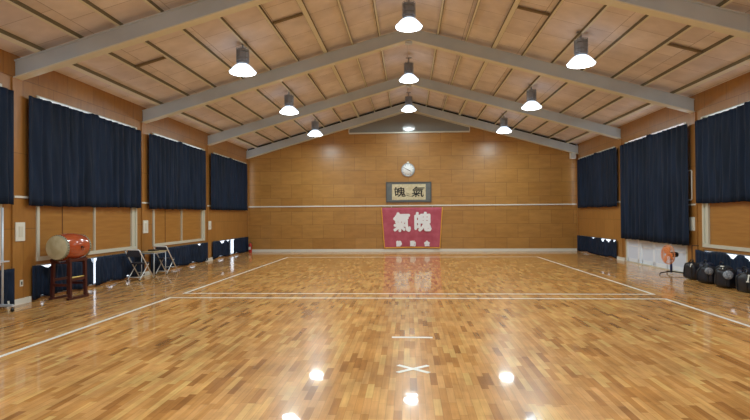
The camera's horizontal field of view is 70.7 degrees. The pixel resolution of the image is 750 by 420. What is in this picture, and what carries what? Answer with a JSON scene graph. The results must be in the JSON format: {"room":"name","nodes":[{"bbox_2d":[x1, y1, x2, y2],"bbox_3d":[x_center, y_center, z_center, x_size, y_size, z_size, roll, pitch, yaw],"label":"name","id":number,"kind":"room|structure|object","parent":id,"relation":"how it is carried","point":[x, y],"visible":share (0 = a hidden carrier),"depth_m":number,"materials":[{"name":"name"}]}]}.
{"room":"martial arts dojo","nodes":[
{"label":"martial arts dojo","id":0,"kind":"room"},
{"bbox_2d":[0,49,246,308],"bbox_3d":[-6.716,-0.559,9.443,0.150,4.610,28.786,0,-1,4],"label":"wall","id":1,"kind":"structure","parent":0,"point":[53,85],"depth_m":12.62,"materials":[{"name":"brown wood"}]},
{"bbox_2d":[0,83,1,265],"bbox_3d":[-6.789,-0.646,7.496,0.111,3.225,3.792,0,-1,4],"label":"window","id":2,"kind":"structure","parent":1,"relation":"in","point":[0,83],"depth_m":9.34,"materials":[{"name":"white metal"}]},
{"bbox_2d":[0,87,13,204],"bbox_3d":[-6.589,-1.159,8.521,0.132,2.112,2.052,0,-1,4],"label":"window curtain","id":3,"kind":"object","parent":2,"relation":"hanging from","point":[6,95],"visible":1,"depth_m":9.34,"materials":[{"name":"blue fabric"}]},
{"bbox_2d":[0,268,14,307],"bbox_3d":[-6.690,1.374,7.576,0.076,0.667,4.101,0,-1,4],"label":"curtain","id":4,"kind":"object","parent":1,"relation":"attached to","point":[9,274],"visible":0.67,"depth_m":9.50,"materials":[{"name":"blue fabric"}]},
{"bbox_2d":[11,77,24,298],"bbox_3d":[-6.602,-0.337,9.781,0.030,4.170,0.300,0,-1,4],"label":"trim","id":5,"kind":"structure","parent":1,"relation":"attached to","point":[18,86],"depth_m":9.78,"materials":[{"name":"brown wood"}]},
{"bbox_2d":[4,296,31,307],"bbox_3d":[-6.580,1.693,9.760,0.045,0.110,0.620,0,-1,4],"label":"trim","id":6,"kind":"structure","parent":1,"relation":"attached to","point":[28,299],"depth_m":9.83,"materials":[{"name":"white paint"}]},
{"bbox_2d":[15,222,24,241],"bbox_3d":[-6.565,0.403,9.792,0.032,0.350,0.240,0,-1,4],"label":"switch panel","id":7,"kind":"object","parent":1,"relation":"attached to","point":[19,226],"visible":1,"depth_m":9.77,"materials":[{"name":"white paint"}]},
{"bbox_2d":[14,196,28,197],"bbox_3d":[-6.573,-0.241,9.899,0.017,0.040,0.480,0,-1,4],"label":"trim","id":8,"kind":"structure","parent":1,"relation":"attached to","point":[14,196],"depth_m":9.83,"materials":[{"name":"white paint"}]},
{"bbox_2d":[32,258,92,299],"bbox_3d":[-6.467,1.407,11.048,0.079,0.665,1.941,0,-1,4],"label":"curtain","id":9,"kind":"object","parent":1,"relation":"attached to","point":[41,275],"visible":0.66,"depth_m":10.75,"materials":[{"name":"blue fabric"}]},
{"bbox_2d":[38,253,128,295],"bbox_3d":[-6.509,1.402,12.149,0.070,0.640,3.792,0,-1,4],"label":"window","id":10,"kind":"structure","parent":1,"relation":"in","point":[91,258],"depth_m":12.16,"materials":[{"name":"silver metal"}]},
{"bbox_2d":[36,95,136,260],"bbox_3d":[-6.493,-0.601,12.168,0.111,3.225,3.792,0,-1,4],"label":"window","id":11,"kind":"structure","parent":1,"relation":"in","point":[108,229],"depth_m":12.12,"materials":[{"name":"brown wood"}]},
{"bbox_2d":[29,95,94,207],"bbox_3d":[-6.428,-1.125,10.966,0.145,2.132,2.093,0,-1,4],"label":"window curtain","id":12,"kind":"object","parent":11,"relation":"hanging from","point":[61,138],"visible":1,"depth_m":10.78,"materials":[{"name":"blue fabric"}]},
{"bbox_2d":[95,114,140,207],"bbox_3d":[-6.294,-1.110,13.051,0.150,2.121,2.093,0,-1,4],"label":"window curtain","id":13,"kind":"object","parent":11,"relation":"hanging from","point":[117,146],"visible":1,"depth_m":12.85,"materials":[{"name":"blue fabric"}]},
{"bbox_2d":[95,251,144,285],"bbox_3d":[-6.332,1.429,13.239,0.073,0.665,2.251,0,-1,4],"label":"curtain","id":14,"kind":"object","parent":1,"relation":"attached to","point":[111,267],"visible":0.88,"depth_m":12.95,"materials":[{"name":"blue fabric"}]},
{"bbox_2d":[141,122,147,271],"bbox_3d":[-6.306,-0.291,14.454,0.030,4.170,0.300,0,-1,4],"label":"trim","id":15,"kind":"structure","parent":1,"relation":"attached to","point":[144,209],"depth_m":14.42,"materials":[{"name":"brown wood"}]},
{"bbox_2d":[143,220,147,232],"bbox_3d":[-6.268,0.459,14.462,0.032,0.350,0.270,0,-1,4],"label":"switch panel","id":16,"kind":"object","parent":1,"relation":"attached to","point":[145,222],"visible":1,"depth_m":14.42,"materials":[{"name":"white paint"}]},
{"bbox_2d":[152,133,204,246],"bbox_3d":[-6.196,-0.554,16.840,0.111,3.225,3.792,0,-1,4],"label":"window","id":17,"kind":"structure","parent":1,"relation":"in","point":[169,226],"depth_m":16.52,"materials":[{"name":"white wood"}]},
{"bbox_2d":[149,133,181,209],"bbox_3d":[-6.142,-1.080,15.542,0.128,2.131,2.042,0,-1,4],"label":"window curtain","id":18,"kind":"object","parent":17,"relation":"hanging from","point":[164,154],"visible":1,"depth_m":15.37,"materials":[{"name":"blue fabric"}]},
{"bbox_2d":[181,142,205,209],"bbox_3d":[-6.010,-1.065,17.577,0.140,2.122,2.042,0,-1,4],"label":"window curtain","id":19,"kind":"object","parent":17,"relation":"hanging from","point":[193,160],"visible":1,"depth_m":17.57,"materials":[{"name":"blue fabric"}]},
{"bbox_2d":[151,242,207,272],"bbox_3d":[-6.106,1.464,16.807,0.075,0.666,4.201,0,-1,4],"label":"curtain","id":20,"kind":"object","parent":1,"relation":"attached to","point":[184,255],"visible":0.83,"depth_m":16.80,"materials":[{"name":"blue fabric"}]},
{"bbox_2d":[207,145,210,257],"bbox_3d":[-6.009,-0.245,19.126,0.030,4.170,0.300,0,-1,4],"label":"trim","id":21,"kind":"structure","parent":1,"relation":"attached to","point":[208,146],"depth_m":19.11,"materials":[{"name":"brown wood"}]},
{"bbox_2d":[213,240,229,258],"bbox_3d":[-5.881,1.498,20.309,0.085,0.664,1.882,0,-1,4],"label":"curtain","id":22,"kind":"object","parent":1,"relation":"attached to","point":[219,249],"visible":1,"depth_m":20.18,"materials":[{"name":"blue fabric"}]},
{"bbox_2d":[213,152,245,163],"bbox_3d":[-5.905,-1.103,21.596,0.100,2.035,3.946,0,-1,4],"label":"window","id":23,"kind":"structure","parent":1,"relation":"in","point":[213,152],"depth_m":21.25,"materials":[{"name":"glass"}]},
{"bbox_2d":[211,153,230,209],"bbox_3d":[-5.845,-1.046,20.155,0.143,2.110,2.148,0,-1,4],"label":"window curtain","id":24,"kind":"object","parent":23,"relation":"hanging from","point":[220,165],"visible":1,"depth_m":20.05,"materials":[{"name":"blue fabric"}]},
{"bbox_2d":[231,158,247,210],"bbox_3d":[-5.715,-1.029,22.296,0.132,2.101,2.146,0,-1,4],"label":"window curtain","id":25,"kind":"object","parent":23,"relation":"hanging from","point":[239,184],"visible":1,"depth_m":22.16,"materials":[{"name":"blue fabric"}]},
{"bbox_2d":[219,237,242,256],"bbox_3d":[-5.911,1.495,21.571,0.070,0.640,3.946,0,-1,4],"label":"window","id":26,"kind":"structure","parent":1,"relation":"in","point":[241,237],"depth_m":21.55,"materials":[{"name":"glass"}]},
{"bbox_2d":[234,237,247,253],"bbox_3d":[-5.732,1.521,22.675,0.072,0.662,2.001,0,-1,4],"label":"curtain","id":27,"kind":"object","parent":1,"relation":"attached to","point":[240,244],"visible":0.99,"depth_m":22.61,"materials":[{"name":"blue fabric"}]},
{"bbox_2d":[247,159,247,236],"bbox_3d":[-5.721,-0.199,23.753,0.020,4.170,0.100,0,-1,4],"label":"trim","id":28,"kind":"structure","parent":1,"relation":"attached to","point":[247,159],"depth_m":23.71,"materials":[{"name":"brown wood"}]},
{"bbox_2d":[0,251,749,419],"bbox_3d":[0.622,1.748,8.957,14.820,0.120,29.090,0,-1,4],"label":"floor","id":29,"kind":"structure","parent":0,"point":[270,356],"depth_m":6.50,"materials":[{"name":"brown wood"}]},
{"bbox_2d":[0,208,13,311],"bbox_3d":[-6.421,0.840,8.144,0.400,1.780,1.883,0,-1,4],"label":"whiteboard","id":30,"kind":"object","parent":29,"relation":"on","point":[2,261],"visible":1,"depth_m":9.02,"materials":[{"name":"silver metal"}]},
{"bbox_2d":[49,256,88,300],"bbox_3d":[-6.077,1.342,10.513,0.440,0.820,0.580,-1,-1,9],"label":"stand","id":31,"kind":"object","parent":29,"relation":"on","point":[70,280],"visible":0.94,"depth_m":10.33,"materials":[{"name":"red wood"}]},
{"bbox_2d":[46,233,91,260],"bbox_3d":[-6.066,0.732,10.517,0.580,0.550,0.704,-1,-1,9],"label":"drum","id":32,"kind":"object","parent":31,"relation":"on","point":[62,247],"visible":0.98,"depth_m":10.24,"materials":[{"name":"orange paint"}]},
{"bbox_2d":[125,249,153,280],"bbox_3d":[-6.016,1.383,13.528,0.408,0.799,0.760,0,-1,4],"label":"folding chair","id":33,"kind":"object","parent":29,"relation":"on","point":[131,252],"visible":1,"depth_m":13.28,"materials":[{"name":"silver metal"}]},
{"bbox_2d":[141,250,166,277],"bbox_3d":[-5.959,1.447,14.252,0.400,0.685,0.720,0,-1,4],"label":"side table","id":34,"kind":"object","parent":29,"relation":"on","point":[158,251],"visible":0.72,"depth_m":14.05,"materials":[{"name":"metal"}]},
{"bbox_2d":[153,246,178,274],"bbox_3d":[-5.922,1.398,15.005,0.408,0.799,0.760,0,-1,4],"label":"folding chair","id":35,"kind":"object","parent":29,"relation":"on","point":[157,247],"visible":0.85,"depth_m":14.84,"materials":[{"name":"grey metal"}]},
{"bbox_2d":[248,241,251,252],"bbox_3d":[-5.503,1.635,23.320,0.161,0.490,0.168,0,-1,-30],"label":"fire extinguisher","id":36,"kind":"object","parent":29,"relation":"on","point":[250,242],"visible":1,"depth_m":23.27,"materials":[{"name":"red"}]},
{"bbox_2d":[0,297,749,356],"bbox_3d":[0.255,1.631,3.350,9.560,0.003,13.750,0,-1,4],"label":"court outline","id":37,"kind":"object","parent":29,"relation":"on","point":[169,297],"visible":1,"depth_m":9.67},
{"bbox_2d":[392,337,432,337],"bbox_3d":[0.487,1.666,6.917,0.530,0.003,0.065,0,-1,4],"label":"starting line","id":38,"kind":"object","parent":29,"relation":"on","point":[392,337],"visible":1,"depth_m":6.90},
{"bbox_2d":[396,365,429,372],"bbox_3d":[0.397,1.652,5.500,0.352,0.003,0.299,0,-1,4],"label":"center mark","id":39,"kind":"object","parent":29,"relation":"on","point":[403,366],"visible":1,"depth_m":5.49,"materials":[{"name":"paint"}]},
{"bbox_2d":[182,257,655,294],"bbox_3d":[1.060,1.750,15.473,9.570,0.003,9.510,0,-1,4],"label":"court outline","id":40,"kind":"object","parent":29,"relation":"on","point":[286,257],"visible":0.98,"depth_m":10.96},
{"bbox_2d":[659,245,682,274],"bbox_3d":[7.667,1.300,13.831,0.592,0.767,0.680,0,-1,-16],"label":"floor fan","id":41,"kind":"object","parent":29,"relation":"on","point":[668,250],"visible":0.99,"depth_m":13.80,"materials":[{"name":"orange plastic"}]},
{"bbox_2d":[683,259,698,279],"bbox_3d":[7.715,1.434,12.764,0.379,0.480,0.440,0,-1,-2],"label":"sports bag","id":42,"kind":"object","parent":29,"relation":"on","point":[690,268],"visible":0.74,"depth_m":12.70,"materials":[{"name":"black fabric"}]},
{"bbox_2d":[696,264,715,283],"bbox_3d":[7.588,1.448,12.041,0.361,0.438,0.457,0,-1,-14],"label":"sports bag","id":43,"kind":"object","parent":29,"relation":"on","point":[705,274],"visible":0.91,"depth_m":11.97,"materials":[{"name":"black fabric"}]},
{"bbox_2d":[698,260,714,267],"bbox_3d":[7.792,1.420,12.391,0.305,0.500,0.388,0,-1,6],"label":"sports bag","id":44,"kind":"object","parent":29,"relation":"on","point":[700,264],"visible":0.34,"depth_m":12.37,"materials":[{"name":"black fabric"}]},
{"bbox_2d":[714,262,733,276],"bbox_3d":[7.702,1.403,11.676,0.341,0.519,0.382,0,-1,4],"label":"sports bag","id":45,"kind":"object","parent":29,"relation":"on","point":[719,266],"visible":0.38,"depth_m":11.64,"materials":[{"name":"black fabric"}]},
{"bbox_2d":[714,267,735,287],"bbox_3d":[7.512,1.439,11.318,0.377,0.443,0.470,0,-1,-16],"label":"sports bag","id":46,"kind":"object","parent":29,"relation":"on","point":[726,278],"visible":0.96,"depth_m":11.19,"materials":[{"name":"black fabric"}]},
{"bbox_2d":[735,266,749,283],"bbox_3d":[7.696,1.412,10.962,0.291,0.488,0.385,0,-1,4],"label":"sports bag","id":47,"kind":"object","parent":29,"relation":"on","point":[738,270],"visible":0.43,"depth_m":10.99,"materials":[{"name":"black fabric"}]},
{"bbox_2d":[736,269,749,292],"bbox_3d":[7.495,1.416,10.610,0.372,0.475,0.417,0,-1,-5],"label":"sports bag","id":48,"kind":"object","parent":29,"relation":"on","point":[742,279],"visible":1,"depth_m":10.56,"materials":[{"name":"black fabric"}]},
{"bbox_2d":[0,0,749,149],"bbox_3d":[0.580,-3.985,9.016,14.820,2.212,29.090,0,-1,4],"label":"ceiling","id":49,"kind":"structure","parent":0,"point":[571,16],"depth_m":12.71,"materials":[{"name":"beige wood"}]},
{"bbox_2d":[0,28,257,147],"bbox_3d":[-6.214,-2.947,9.427,0.130,0.118,28.770,0,-1,4],"label":"roof purlin","id":50,"kind":"structure","parent":49,"relation":"attached to","point":[4,34],"depth_m":11.86,"materials":[{"name":"white paint"}]},
{"bbox_2d":[4,0,274,142],"bbox_3d":[-5.447,-3.170,9.380,0.077,0.103,28.770,0,-1,4],"label":"roof purlin","id":51,"kind":"structure","parent":49,"relation":"attached to","point":[16,3],"depth_m":10.88,"materials":[{"name":"white paint"}]},
{"bbox_2d":[78,0,290,137],"bbox_3d":[-4.691,-3.391,9.335,0.077,0.103,28.770,0,-1,4],"label":"roof purlin","id":52,"kind":"structure","parent":49,"relation":"attached to","point":[87,3],"depth_m":11.56,"materials":[{"name":"white paint"}]},
{"bbox_2d":[136,56,166,67],"bbox_3d":[-4.910,-3.265,11.637,0.714,0.246,0.045,0,-1,4],"label":"strut","id":53,"kind":"object","parent":52,"relation":"attached to","point":[163,57],"visible":0.86,"depth_m":11.62,"materials":[{"name":"brown"}]},
{"bbox_2d":[143,0,307,132],"bbox_3d":[-3.924,-3.614,9.288,0.077,0.103,28.770,0,-1,4],"label":"roof purlin","id":54,"kind":"structure","parent":49,"relation":"attached to","point":[150,3],"depth_m":11.91,"materials":[{"name":"white paint"}]},
{"bbox_2d":[218,17,324,127],"bbox_3d":[-3.167,-3.835,9.242,0.077,0.103,28.770,0,-1,4],"label":"roof purlin","id":55,"kind":"structure","parent":49,"relation":"attached to","point":[223,21],"depth_m":12.86,"materials":[{"name":"white paint"}]},
{"bbox_2d":[229,41,255,76],"bbox_3d":[-3.020,-3.457,12.070,0.610,0.775,0.610,0,-1,4],"label":"pendant lamp","id":56,"kind":"object","parent":55,"relation":"hanging from","point":[242,69],"visible":0.98,"depth_m":11.95,"materials":[{"name":"grey"}]},
{"bbox_2d":[280,90,298,114],"bbox_3d":[-2.723,-3.411,16.750,0.610,0.775,0.610,0,-1,4],"label":"pendant lamp","id":57,"kind":"object","parent":55,"relation":"hanging from","point":[288,109],"visible":1,"depth_m":16.63,"materials":[{"name":"grey"}]},
{"bbox_2d":[308,117,322,136],"bbox_3d":[-2.426,-3.365,21.431,0.610,0.775,0.610,0,-1,4],"label":"pendant lamp","id":58,"kind":"object","parent":55,"relation":"hanging from","point":[314,125],"visible":0.98,"depth_m":21.30,"materials":[{"name":"grey"}]},
{"bbox_2d":[256,5,341,121],"bbox_3d":[-2.400,-4.058,9.196,0.077,0.103,28.770,0,-1,4],"label":"roof purlin","id":59,"kind":"structure","parent":49,"relation":"attached to","point":[259,7],"depth_m":12.78,"materials":[{"name":"white paint"}]},
{"bbox_2d":[296,0,359,116],"bbox_3d":[-1.643,-4.279,9.150,0.130,0.118,28.770,0,-1,4],"label":"roof purlin","id":60,"kind":"structure","parent":49,"relation":"attached to","point":[300,3],"depth_m":12.96,"materials":[{"name":"white paint"}]},
{"bbox_2d":[273,13,302,23],"bbox_3d":[-1.862,-4.153,11.452,0.714,0.246,0.045,0,-1,4],"label":"strut","id":61,"kind":"object","parent":60,"relation":"attached to","point":[299,14],"visible":0.86,"depth_m":11.44,"materials":[{"name":"brown"}]},
{"bbox_2d":[337,0,374,111],"bbox_3d":[-0.926,-4.488,9.106,0.077,0.103,28.770,0,-1,4],"label":"roof purlin","id":62,"kind":"structure","parent":49,"relation":"attached to","point":[338,1],"depth_m":13.48,"materials":[{"name":"white paint"}]},
{"bbox_2d":[372,0,391,106],"bbox_3d":[-0.199,-4.699,9.062,0.077,0.103,28.770,0,-1,4],"label":"roof purlin","id":63,"kind":"structure","parent":49,"relation":"attached to","point":[374,1],"depth_m":13.87,"materials":[{"name":"white paint"}]},
{"bbox_2d":[395,0,421,31],"bbox_3d":[0.756,-4.416,11.840,0.610,0.775,0.610,0,-1,4],"label":"pendant lamp","id":64,"kind":"object","parent":49,"relation":"hanging from","point":[408,23],"visible":1,"depth_m":11.72,"materials":[{"name":"grey metal"}]},
{"bbox_2d":[399,57,417,82],"bbox_3d":[1.053,-4.370,16.520,0.610,0.775,0.610,0,-1,4],"label":"pendant lamp","id":65,"kind":"object","parent":49,"relation":"hanging from","point":[408,77],"visible":1,"depth_m":16.40,"materials":[{"name":"grey"}]},
{"bbox_2d":[401,92,415,111],"bbox_3d":[1.350,-4.324,21.201,0.610,0.775,0.610,0,-1,4],"label":"pendant lamp","id":66,"kind":"object","parent":49,"relation":"hanging from","point":[408,99],"visible":1,"depth_m":21.08,"materials":[{"name":"grey"}]},
{"bbox_2d":[426,0,444,106],"bbox_3d":[1.348,-4.712,8.964,0.077,0.103,28.770,0,-1,4],"label":"roof purlin","id":67,"kind":"structure","parent":49,"relation":"attached to","point":[443,1],"depth_m":13.85,"materials":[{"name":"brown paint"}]},
{"bbox_2d":[442,0,480,110],"bbox_3d":[2.078,-4.511,8.916,0.077,0.103,28.770,0,-1,4],"label":"batten","id":68,"kind":"structure","parent":49,"relation":"attached to","point":[478,1],"depth_m":13.29,"materials":[{"name":"white paint"}]},
{"bbox_2d":[458,0,520,114],"bbox_3d":[2.798,-4.314,8.868,0.130,0.118,28.770,0,-1,4],"label":"batten","id":69,"kind":"structure","parent":49,"relation":"attached to","point":[515,4],"depth_m":13.01,"materials":[{"name":"white paint"}]},
{"bbox_2d":[517,6,549,15],"bbox_3d":[3.308,-4.193,11.125,0.714,0.246,0.045,0,-1,4],"label":"strut","id":70,"kind":"object","parent":69,"relation":"attached to","point":[518,7],"visible":0.79,"depth_m":11.11,"materials":[{"name":"brown"}]},
{"bbox_2d":[476,0,564,119],"bbox_3d":[3.558,-4.105,8.818,0.077,0.103,28.770,0,-1,4],"label":"batten","id":71,"kind":"structure","parent":49,"relation":"attached to","point":[560,2],"depth_m":12.57,"materials":[{"name":"white paint"}]},
{"bbox_2d":[494,5,608,124],"bbox_3d":[4.328,-3.893,8.767,0.077,0.103,28.770,0,-1,4],"label":"batten","id":72,"kind":"structure","parent":49,"relation":"attached to","point":[602,10],"depth_m":12.27,"materials":[{"name":"white paint"}]},
{"bbox_2d":[496,116,511,133],"bbox_3d":[5.109,-3.424,20.953,0.610,0.775,0.610,0,-1,4],"label":"pendant lamp","id":73,"kind":"object","parent":72,"relation":"hanging from","point":[503,129],"visible":1,"depth_m":20.83,"materials":[{"name":"grey"}]},
{"bbox_2d":[521,84,541,109],"bbox_3d":[4.812,-3.470,16.273,0.610,0.775,0.610,0,-1,4],"label":"pendant lamp","id":74,"kind":"object","parent":72,"relation":"hanging from","point":[531,104],"visible":0.99,"depth_m":16.15,"materials":[{"name":"grey"}]},
{"bbox_2d":[566,31,595,68],"bbox_3d":[4.515,-3.516,11.592,0.610,0.775,0.610,0,-1,4],"label":"pendant lamp","id":75,"kind":"object","parent":72,"relation":"hanging from","point":[581,59],"visible":1,"depth_m":11.47,"materials":[{"name":"grey metal"}]},
{"bbox_2d":[512,15,650,128],"bbox_3d":[5.088,-3.685,8.717,0.077,0.103,28.770,0,-1,4],"label":"batten","id":76,"kind":"structure","parent":49,"relation":"attached to","point":[643,19],"depth_m":11.95,"materials":[{"name":"white paint"}]},
{"bbox_2d":[530,0,733,133],"bbox_3d":[5.858,-3.474,8.666,0.077,0.103,28.770,0,-1,4],"label":"batten","id":77,"kind":"structure","parent":49,"relation":"attached to","point":[723,3],"depth_m":11.86,"materials":[{"name":"white paint"}]},
{"bbox_2d":[667,43,701,52],"bbox_3d":[6.367,-3.353,10.922,0.714,0.246,0.045,0,-1,4],"label":"strut","id":78,"kind":"object","parent":77,"relation":"attached to","point":[669,44],"visible":0.93,"depth_m":10.90,"materials":[{"name":"brown"}]},
{"bbox_2d":[548,35,735,138],"bbox_3d":[6.618,-3.265,8.616,0.077,0.103,28.770,0,-1,4],"label":"batten","id":79,"kind":"structure","parent":49,"relation":"attached to","point":[728,38],"depth_m":12.19,"materials":[{"name":"white paint"}]},
{"bbox_2d":[565,55,749,143],"bbox_3d":[7.388,-3.054,8.565,0.130,0.118,28.770,0,-1,4],"label":"batten","id":80,"kind":"structure","parent":49,"relation":"attached to","point":[745,60],"depth_m":12.77,"materials":[{"name":"white paint"}]},
{"bbox_2d":[248,127,576,251],"bbox_3d":[1.514,-1.435,23.431,14.520,6.530,0.150,0,-1,4],"label":"wall","id":81,"kind":"structure","parent":0,"point":[476,166],"depth_m":23.34,"materials":[{"name":"brown wood"}]},
{"bbox_2d":[401,162,414,176],"bbox_3d":[1.455,-1.800,23.332,0.600,0.660,0.062,0,-1,4],"label":"wall clock","id":82,"kind":"object","parent":81,"relation":"attached to","point":[407,169],"visible":1,"depth_m":23.31,"materials":[{"name":"grey"}]},
{"bbox_2d":[386,182,430,201],"bbox_3d":[1.482,-0.790,23.319,2.000,0.900,0.052,0,-1,4],"label":"calligraphy","id":83,"kind":"object","parent":81,"relation":"attached to","point":[395,191],"visible":1,"depth_m":23.31,"materials":[{"name":"grey paper"}]},
{"bbox_2d":[349,112,469,133],"bbox_3d":[1.489,-3.889,23.344,5.340,0.997,0.055,0,-1,4],"label":"gable panel","id":84,"kind":"object","parent":81,"relation":"attached to","point":[404,122],"visible":0.86,"depth_m":23.34,"materials":[{"name":"grey"}]},
{"bbox_2d":[381,206,442,248],"bbox_3d":[1.627,0.752,23.286,2.730,1.897,0.076,0,-1,4],"label":"banner","id":85,"kind":"object","parent":81,"relation":"attached to","point":[409,227],"visible":1,"depth_m":23.27,"materials":[{"name":"fabric"}]},
{"bbox_2d":[248,102,576,149],"bbox_3d":[1.498,-3.739,23.465,14.520,2.180,0.130,0,-1,4],"label":"trim","id":86,"kind":"structure","parent":81,"relation":"attached to","point":[403,102],"depth_m":23.39,"materials":[{"name":"black"}]},
{"bbox_2d":[248,204,576,206],"bbox_3d":[1.517,-0.196,23.329,14.440,0.050,0.030,0,-1,4],"label":"trim","id":87,"kind":"structure","parent":81,"relation":"attached to","point":[468,204],"depth_m":23.30,"materials":[{"name":"white paint"}]},
{"bbox_2d":[246,103,578,158],"bbox_3d":[1.486,-3.537,23.244,14.510,2.390,0.220,0,-1,4],"label":"roof beam","id":88,"kind":"structure","parent":81,"relation":"attached to","point":[474,123],"depth_m":23.17,"materials":[{"name":"grey metal"}]},
{"bbox_2d":[252,248,576,251],"bbox_3d":[1.532,1.772,23.314,14.420,0.115,0.020,0,-1,4],"label":"baseboard","id":89,"kind":"structure","parent":81,"relation":"attached to","point":[528,249],"depth_m":23.34,"materials":[{"name":"white paint"}]},
{"bbox_2d":[569,153,575,158],"bbox_3d":[8.522,-2.337,22.817,0.240,0.260,0.207,0,-1,4],"label":"wall speaker","id":90,"kind":"object","parent":81,"relation":"attached to","point":[571,155],"visible":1,"depth_m":22.72,"materials":[{"name":"white paint"}]},
{"bbox_2d":[577,72,749,261],"bbox_3d":[7.925,-0.674,8.515,0.150,4.610,28.786,0,-1,4],"label":"wall","id":91,"kind":"structure","parent":0,"point":[601,222],"depth_m":15.75,"materials":[{"name":"brown wood"}]},
{"bbox_2d":[577,154,578,234],"bbox_3d":[8.750,-0.313,22.836,0.020,4.170,0.100,0,-1,4],"label":"trim","id":92,"kind":"structure","parent":91,"relation":"attached to","point":[577,154],"depth_m":22.83,"materials":[{"name":"brown wood"}]},
{"bbox_2d":[577,153,594,207],"bbox_3d":[8.546,-1.140,21.449,0.142,2.101,2.133,0,-1,4],"label":"window curtain","id":93,"kind":"object","parent":91,"relation":"hanging from","point":[586,165],"visible":1,"depth_m":21.30,"materials":[{"name":"blue fabric"}]},
{"bbox_2d":[578,146,614,158],"bbox_3d":[8.646,-1.217,20.674,0.100,2.035,3.946,0,-1,4],"label":"window","id":94,"kind":"structure","parent":91,"relation":"in","point":[614,146],"depth_m":20.10,"materials":[{"name":"white metal"}]},
{"bbox_2d":[595,147,616,207],"bbox_3d":[8.420,-1.156,19.323,0.147,2.111,2.132,0,-1,5],"label":"window curtain","id":95,"kind":"object","parent":94,"relation":"hanging from","point":[605,161],"visible":1,"depth_m":19.23,"materials":[{"name":"blue fabric"}]},
{"bbox_2d":[577,235,616,258],"bbox_3d":[8.581,1.399,20.635,0.072,0.667,4.301,0,-1,4],"label":"curtain","id":96,"kind":"object","parent":91,"relation":"attached to","point":[596,246],"visible":1,"depth_m":20.31,"materials":[{"name":"blue fabric"}]},
{"bbox_2d":[618,138,622,256],"bbox_3d":[8.451,-0.358,18.210,0.030,4.170,0.300,0,-1,4],"label":"trim","id":97,"kind":"structure","parent":91,"relation":"attached to","point":[619,140],"depth_m":18.25,"materials":[{"name":"brown wood"}]},
{"bbox_2d":[207,76,620,145],"bbox_3d":[1.197,-3.581,18.702,14.510,2.390,0.220,0,-1,4],"label":"roof beam","id":98,"kind":"structure","parent":97,"relation":"on","point":[465,94],"depth_m":18.63,"materials":[{"name":"grey metal"}]},
{"bbox_2d":[620,135,649,240],"bbox_3d":[8.219,-0.644,16.795,0.149,3.185,2.170,0,-1,4],"label":"window curtain","id":99,"kind":"object","parent":91,"relation":"hanging from","point":[634,155],"visible":1,"depth_m":16.61,"materials":[{"name":"blue fabric"}]},
{"bbox_2d":[625,122,687,271],"bbox_3d":[8.373,-0.297,15.865,0.130,4.000,3.960,0,-1,4],"label":"door","id":100,"kind":"structure","parent":91,"relation":"in","point":[647,253],"depth_m":15.84,"materials":[{"name":"white metal"}]},
{"bbox_2d":[649,124,689,245],"bbox_3d":[8.092,-0.661,14.629,0.137,3.193,2.172,0,-1,4],"label":"window curtain","id":101,"kind":"object","parent":91,"relation":"hanging from","point":[668,149],"visible":1,"depth_m":14.50,"materials":[{"name":"blue fabric"}]},
{"bbox_2d":[688,170,692,200],"bbox_3d":[8.130,-0.637,13.737,0.032,0.792,0.406,0,-1,4],"label":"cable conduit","id":102,"kind":"object","parent":91,"relation":"attached to","point":[688,170],"visible":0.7,"depth_m":13.54,"materials":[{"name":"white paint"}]},
{"bbox_2d":[689,217,694,230],"bbox_3d":[8.132,0.356,13.569,0.032,0.350,0.250,0,-1,4],"label":"switch panel","id":103,"kind":"object","parent":91,"relation":"attached to","point":[691,219],"visible":1,"depth_m":13.53,"materials":[{"name":"white paint"}]},
{"bbox_2d":[689,112,697,261],"bbox_3d":[8.155,-0.404,13.537,0.030,4.170,0.300,0,-1,4],"label":"trim","id":104,"kind":"structure","parent":91,"relation":"attached to","point":[692,116],"depth_m":13.52,"materials":[{"name":"brown wood"}]},
{"bbox_2d":[142,30,694,123],"bbox_3d":[0.901,-3.627,14.029,14.510,2.390,0.220,0,-1,4],"label":"roof beam","id":105,"kind":"structure","parent":104,"relation":"on","point":[423,38],"depth_m":13.96,"materials":[{"name":"grey metal"}]},
{"bbox_2d":[695,249,749,270],"bbox_3d":[7.987,1.307,11.285,0.072,0.667,4.241,0,-1,4],"label":"curtain","id":106,"kind":"object","parent":91,"relation":"attached to","point":[739,261],"visible":0.38,"depth_m":12.27,"materials":[{"name":"blue fabric"}]},
{"bbox_2d":[701,101,749,251],"bbox_3d":[8.047,-0.715,11.246,0.111,3.225,3.792,0,-1,4],"label":"window","id":107,"kind":"structure","parent":91,"relation":"in","point":[726,226],"depth_m":12.17,"materials":[{"name":"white wood"}]},
{"bbox_2d":[695,102,749,202],"bbox_3d":[7.962,-1.221,12.193,0.149,2.122,2.123,0,-1,4],"label":"window curtain","id":108,"kind":"object","parent":107,"relation":"hanging from","point":[722,142],"visible":1,"depth_m":12.03,"materials":[{"name":"blue fabric"}]},
{"bbox_2d":[749,101,749,139],"bbox_3d":[7.824,-1.237,10.077,0.157,2.130,2.122,0,-1,5],"label":"window curtain","id":109,"kind":"object","parent":107,"relation":"hanging from","point":[749,101],"visible":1,"depth_m":11.13,"materials":[{"name":"blue fabric"}]},
{"bbox_2d":[705,250,749,255],"bbox_3d":[8.091,1.288,11.224,0.070,0.640,3.792,0,-1,4],"label":"window","id":110,"kind":"structure","parent":91,"relation":"in","point":[705,250],"depth_m":12.12,"materials":[{"name":"glass"}]},
{"bbox_3d":[7.858,-0.450,8.865,0.030,4.170,0.300,0,-1,4],"label":"trim","id":111,"kind":"structure","parent":91,"relation":"attached to","visible":0},
{"bbox_2d":[13,0,749,80],"bbox_3d":[0.604,-3.673,9.357,14.510,2.390,0.220,0,-1,4],"label":"roof beam","id":112,"kind":"structure","parent":111,"relation":"on","point":[688,12],"depth_m":9.56,"materials":[{"name":"grey paint"}]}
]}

